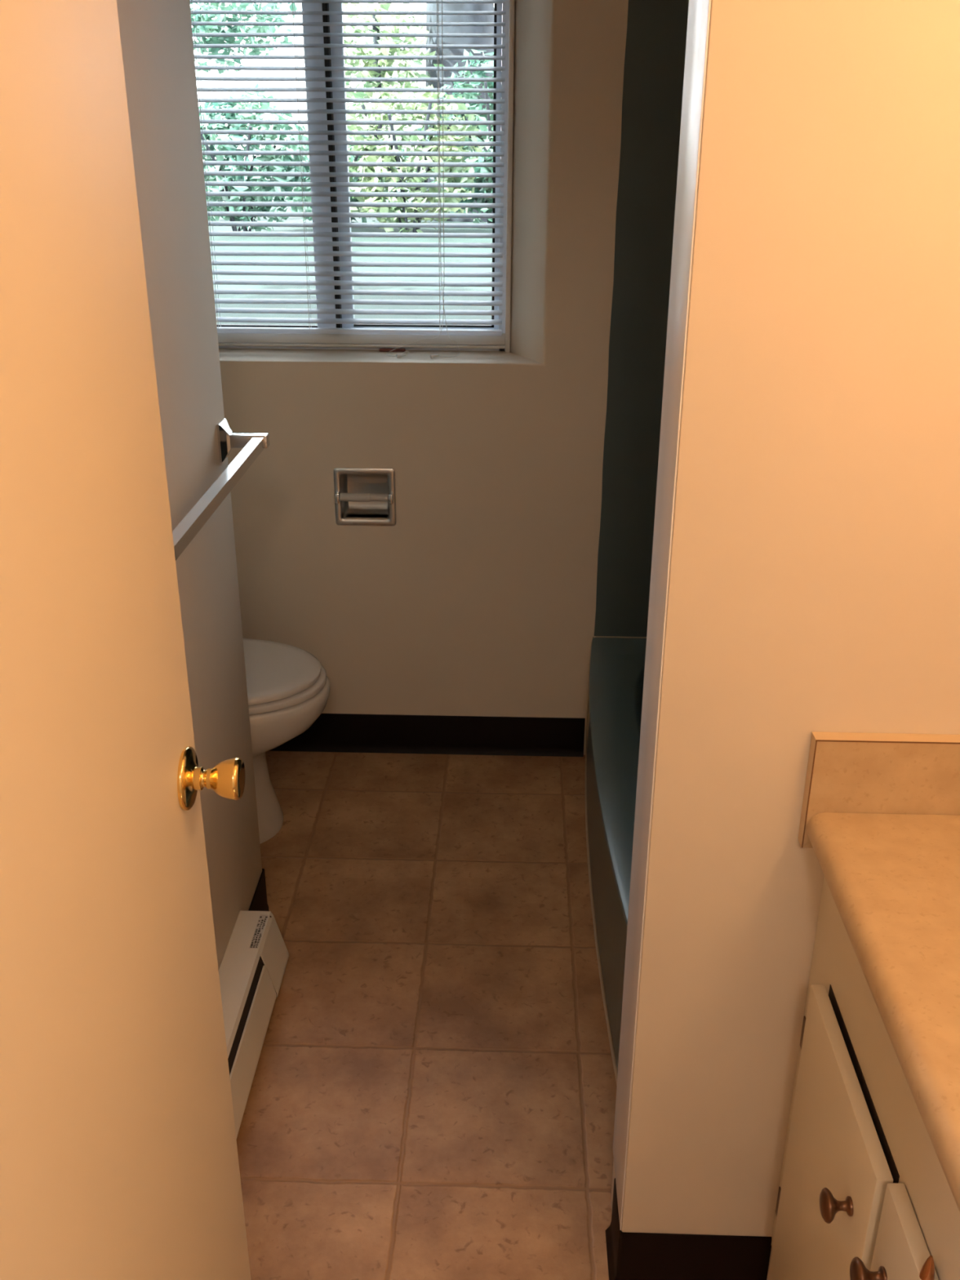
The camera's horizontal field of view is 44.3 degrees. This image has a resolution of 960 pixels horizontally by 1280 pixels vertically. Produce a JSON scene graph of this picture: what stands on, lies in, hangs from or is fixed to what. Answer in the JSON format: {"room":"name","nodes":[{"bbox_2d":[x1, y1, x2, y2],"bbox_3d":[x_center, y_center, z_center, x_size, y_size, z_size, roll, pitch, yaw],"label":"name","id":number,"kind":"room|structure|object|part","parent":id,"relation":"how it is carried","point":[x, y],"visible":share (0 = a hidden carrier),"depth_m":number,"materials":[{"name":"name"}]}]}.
{"room":"bathroom","nodes":[
{"label":"bathroom","id":0,"kind":"room"},
{"bbox_2d":[116,0,262,968],"bbox_3d":[-0.876,-0.156,1.219,0.776,2.440,1.882,1,24,2],"label":"wall","id":1,"kind":"structure","parent":0,"point":[157,42],"depth_m":1.91,"materials":[{"name":"beige paint"}]},
{"bbox_2d":[172,417,269,560],"bbox_3d":[-0.431,-0.203,1.752,0.084,0.068,0.808,1,24,2],"label":"towel bar","id":2,"kind":"object","parent":1,"relation":"attached to","point":[253,444],"visible":0.49,"depth_m":1.86,"materials":[{"name":"silver metal"}]},
{"bbox_3d":[-0.419,-0.355,2.100,0.084,0.068,0.048,1,24,2],"label":"mounting post","id":3,"kind":"part","parent":2,"relation":"part of","materials":[{"name":"silver metal"}]},
{"bbox_2d":[218,910,288,1139],"bbox_3d":[-0.439,0.776,1.912,0.090,0.136,0.921,1,24,2],"label":"baseboard heater","id":4,"kind":"object","parent":1,"relation":"attached to","point":[251,971],"visible":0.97,"depth_m":2.13,"materials":[{"name":"white metal"}]},
{"bbox_3d":[-0.452,0.776,1.912,0.064,0.136,0.921,1,24,2],"label":"panel","id":5,"kind":"part","parent":4,"relation":"part of","materials":[{"name":"white metal"}]},
{"bbox_2d":[248,868,269,911],"bbox_3d":[-0.714,0.575,2.453,0.506,0.112,0.210,1,24,2],"label":"baseboard","id":6,"kind":"structure","parent":1,"relation":"attached to","point":[259,902],"depth_m":2.49,"materials":[{"name":"black plastic"}]},
{"bbox_2d":[236,751,617,1279],"bbox_3d":[-0.037,1.239,1.209,2.700,0.100,4.819,1,24,2],"label":"floor","id":7,"kind":"structure","parent":0,"point":[433,1093],"depth_m":2.23,"materials":[{"name":"tile"}]},
{"bbox_2d":[242,638,330,844],"bbox_3d":[-0.755,0.101,2.735,0.813,0.755,0.490,1,24,2],"label":"toilet","id":8,"kind":"object","parent":7,"relation":"on","point":[288,687],"visible":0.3,"depth_m":2.67,"materials":[{"name":"white ceramic"}]},
{"bbox_3d":[-0.602,0.070,2.716,0.470,0.020,0.356,1,24,2],"label":"lid","id":9,"kind":"part","parent":8,"relation":"part of","materials":[{"name":"white"}]},
{"bbox_3d":[-0.594,0.090,2.725,0.477,0.016,0.360,1,24,2],"label":"seat","id":10,"kind":"part","parent":8,"relation":"part of","materials":[{"name":"white"}]},
{"bbox_2d":[584,636,646,1085],"bbox_3d":[0.615,0.447,2.463,0.762,0.354,1.447,1,24,2],"label":"bathtub","id":11,"kind":"object","parent":7,"relation":"on","point":[617,664],"visible":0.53,"depth_m":2.46,"materials":[{"name":"blue ceramic"}]},
{"bbox_2d":[768,875,959,1279],"bbox_3d":[0.652,0.796,1.118,0.607,0.790,0.982,1,24,2],"label":"vanity cabinet","id":12,"kind":"object","parent":7,"relation":"on","point":[864,1193],"visible":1,"depth_m":1.26,"materials":[{"name":"beige paint"}]},
{"bbox_3d":[0.397,0.695,1.376,0.018,0.497,0.286,1,24,2],"label":"cabinet door","id":13,"kind":"part","parent":12,"relation":"part of","materials":[{"name":"beige paint"}]},
{"bbox_3d":[0.370,0.589,1.228,0.031,0.034,0.034,1,24,2],"label":"knob","id":14,"kind":"part","parent":12,"relation":"part of","materials":[{"name":"brown metal"}]},
{"bbox_3d":[0.372,0.611,1.131,0.031,0.034,0.034,1,24,2],"label":"knob","id":15,"kind":"part","parent":12,"relation":"part of","materials":[{"name":"brown metal"}]},
{"bbox_2d":[797,731,959,1212],"bbox_3d":[0.662,0.374,0.934,0.590,0.145,0.982,1,24,2],"label":"countertop","id":16,"kind":"structure","parent":12,"relation":"on","point":[880,819],"depth_m":1.26,"materials":[{"name":"beige laminate"}]},
{"bbox_3d":[0.392,0.809,1.100,0.018,0.508,0.288,1,24,2],"label":"cabinet door","id":17,"kind":"part","parent":12,"relation":"part of","materials":[{"name":"beige paint"}]},
{"bbox_2d":[218,0,646,755],"bbox_3d":[0.042,-0.858,2.833,2.700,2.440,0.241,1,24,2],"label":"wall","id":18,"kind":"structure","parent":0,"point":[479,599],"depth_m":2.90,"materials":[{"name":"beige paint"}]},
{"bbox_2d":[333,467,395,525],"bbox_3d":[-0.285,-0.363,2.950,0.152,0.148,0.083,1,24,2],"label":"toilet paper holder","id":19,"kind":"object","parent":18,"relation":"attached to","point":[362,491],"visible":1,"depth_m":2.96,"materials":[{"name":"grey metal"}]},
{"bbox_3d":[-0.353,-0.352,2.923,0.011,0.026,0.019,1,24,2],"label":"roller post","id":20,"kind":"part","parent":19,"relation":"part of","materials":[{"name":"silver metal"}]},
{"bbox_3d":[-0.220,-0.350,2.919,0.011,0.026,0.019,1,24,2],"label":"roller post","id":21,"kind":"part","parent":19,"relation":"part of","materials":[{"name":"silver metal"}]},
{"bbox_2d":[216,0,515,352],"bbox_3d":[-0.358,-1.180,2.780,0.872,0.970,0.090,1,24,2],"label":"window","id":22,"kind":"structure","parent":18,"relation":"in","point":[225,340],"depth_m":2.84,"materials":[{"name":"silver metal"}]},
{"bbox_3d":[-0.561,-1.181,2.780,0.409,0.908,0.022,1,24,2],"label":"sash","id":23,"kind":"part","parent":22,"relation":"part of","materials":[{"name":"silver metal"}]},
{"bbox_2d":[189,0,506,358],"bbox_3d":[-0.362,-1.145,2.701,0.834,0.969,0.097,1,24,2],"label":"mini blind","id":24,"kind":"object","parent":22,"relation":"attached to","point":[308,301],"visible":0.82,"depth_m":2.77,"materials":[{"name":"white plastic"}]},
{"bbox_3d":[-0.363,-0.761,2.908,0.834,0.012,0.024,1,24,2],"label":"rail","id":25,"kind":"part","parent":24,"relation":"part of","materials":[{"name":"white plastic"}]},
{"bbox_3d":[-0.156,-1.130,2.690,0.143,0.950,0.051,1,24,2],"label":"lift cord","id":26,"kind":"part","parent":24,"relation":"part of","materials":[{"name":"white fabric"}]},
{"bbox_3d":[-0.075,-1.128,2.688,0.057,0.949,0.052,1,24,2],"label":"lift cord","id":27,"kind":"part","parent":24,"relation":"part of","materials":[{"name":"white fabric"}]},
{"bbox_3d":[-0.150,-1.187,2.797,0.399,0.908,0.024,1,24,2],"label":"sash","id":28,"kind":"part","parent":22,"relation":"part of","materials":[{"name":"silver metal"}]},
{"bbox_2d":[378,348,405,351],"bbox_3d":[-0.217,-0.719,2.927,0.065,0.007,0.008,1,24,2],"label":"wooden strip","id":29,"kind":"object","parent":18,"relation":"on","point":[380,349],"visible":0.88,"depth_m":2.92,"materials":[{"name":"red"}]},
{"bbox_2d":[268,713,585,756],"bbox_3d":[-0.437,0.251,3.197,1.436,0.112,0.012,1,24,2],"label":"baseboard","id":30,"kind":"structure","parent":18,"relation":"attached to","point":[331,732],"depth_m":3.19,"materials":[{"name":"black plastic"}]},
{"bbox_2d":[604,0,959,1279],"bbox_3d":[0.589,-0.186,1.304,0.781,2.440,0.162,1,24,2],"label":"wall","id":31,"kind":"structure","parent":0,"point":[814,580],"depth_m":1.27,"materials":[{"name":"beige paint"}]},
{"bbox_2d":[613,0,711,1230],"bbox_3d":[0.210,-0.247,1.298,0.002,2.327,0.148,1,24,2],"label":"trim","id":32,"kind":"structure","parent":31,"relation":"attached to","point":[699,11],"depth_m":1.34,"materials":[{"name":"white paint"}]},
{"bbox_3d":[-0.147,0.258,0.282,2.420,2.440,0.120,1,24,2],"label":"wall","id":33,"kind":"structure","parent":0,"visible":0},
{"bbox_2d":[0,0,251,1279],"bbox_3d":[-0.277,0.255,0.778,0.088,2.023,0.780,1,24,2],"label":"door","id":34,"kind":"structure","parent":33,"relation":"in","point":[119,1157],"depth_m":0.83,"materials":[{"name":"beige paint"}]},
{"bbox_3d":[-0.244,0.129,1.099,0.044,0.040,0.040,1,24,2],"label":"knob","id":35,"kind":"part","parent":34,"relation":"part of","materials":[{"name":"gold metal"}]},
{"label":"outside","id":36,"kind":"structure","parent":0,"visible":0},
{"bbox_2d":[208,165,500,324],"bbox_3d":[-1.298,-7.769,20.901,40.000,0.060,38.000,1,24,2],"label":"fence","id":37,"kind":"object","parent":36,"point":[374,259],"depth_m":11.20,"materials":[{"name":"green plant"}]},
{"bbox_2d":[190,2,302,74],"bbox_3d":[-3.970,-7.847,15.865,3.256,4.358,2.663,1,24,2],"label":"tree","id":38,"kind":"object","parent":37,"relation":"on","point":[203,6],"visible":0.41,"depth_m":15.32,"materials":[{"name":"green plant"}]},
{"bbox_2d":[198,82,311,231],"bbox_3d":[-3.001,-5.830,14.390,2.146,1.762,1.041,1,24,2],"label":"shrub","id":39,"kind":"object","parent":37,"relation":"on","point":[206,105],"visible":0.5,"depth_m":14.20,"materials":[{"name":"green plant"}]},
{"bbox_3d":[-2.969,-5.701,14.445,1.155,1.482,1.041,1,24,2],"label":"stem","id":40,"kind":"part","parent":39,"relation":"part of","materials":[{"name":"green plant"}]},
{"bbox_2d":[284,116,409,222],"bbox_3d":[-1.827,-6.093,15.422,1.949,1.428,1.057,1,24,2],"label":"shrub","id":41,"kind":"object","parent":37,"relation":"on","point":[355,158],"visible":0.06,"depth_m":15.31,"materials":[{"name":"green plant"}]},
{"bbox_3d":[-1.779,-5.974,15.440,0.942,1.196,1.100,15,28,30],"label":"stem","id":42,"kind":"part","parent":41,"relation":"part of","materials":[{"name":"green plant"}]},
{"bbox_2d":[342,3,444,220],"bbox_3d":[-1.410,-7.261,16.085,1.920,3.130,1.530,1,24,2],"label":"tree","id":43,"kind":"object","parent":37,"relation":"on","point":[381,6],"visible":0.48,"depth_m":15.70,"materials":[{"name":"green plant"}]},
{"bbox_3d":[-1.407,-7.904,15.803,1.920,1.726,1.530,1,24,2],"label":"crown","id":44,"kind":"part","parent":43,"relation":"part of","materials":[{"name":"green plant"}]},
{"bbox_2d":[346,71,484,232],"bbox_3d":[-0.798,-5.860,14.269,1.983,1.933,1.033,1,24,2],"label":"shrub","id":45,"kind":"object","parent":37,"relation":"on","point":[361,95],"visible":0.51,"depth_m":14.16,"materials":[{"name":"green plant"}]},
{"bbox_3d":[-0.861,-5.704,14.309,1.109,1.613,0.979,1,24,2],"label":"stem","id":46,"kind":"part","parent":45,"relation":"part of","materials":[{"name":"green plant"}]},
{"bbox_2d":[424,3,493,222],"bbox_3d":[-0.245,-9.255,15.854,6.284,6.979,5.110,1,24,2],"label":"tree","id":47,"kind":"object","parent":37,"relation":"on","point":[429,6],"visible":0.12,"depth_m":15.74,"materials":[{"name":"green plant"}]},
{"bbox_2d":[416,48,502,229],"bbox_3d":[0.271,-6.391,15.191,2.212,2.175,1.160,1,24,2],"label":"shrub","id":48,"kind":"object","parent":37,"relation":"on","point":[490,63],"visible":0.17,"depth_m":14.96,"materials":[{"name":"green plant"}]},
{"bbox_3d":[0.270,-6.282,15.287,1.023,1.898,1.220,-14,27,-29],"label":"stem","id":49,"kind":"part","parent":48,"relation":"part of","materials":[{"name":"green plant"}]},
{"bbox_3d":[1.046,-0.270,1.500,0.120,2.440,2.609,1,24,2],"label":"wall","id":50,"kind":"structure","parent":0,"visible":0},
{"bbox_2d":[594,0,688,636],"bbox_3d":[0.640,-0.526,2.034,0.728,1.770,1.450,1,24,2],"label":"tub surround","id":51,"kind":"object","parent":50,"relation":"attached to","point":[654,67],"visible":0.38,"depth_m":2.72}
]}

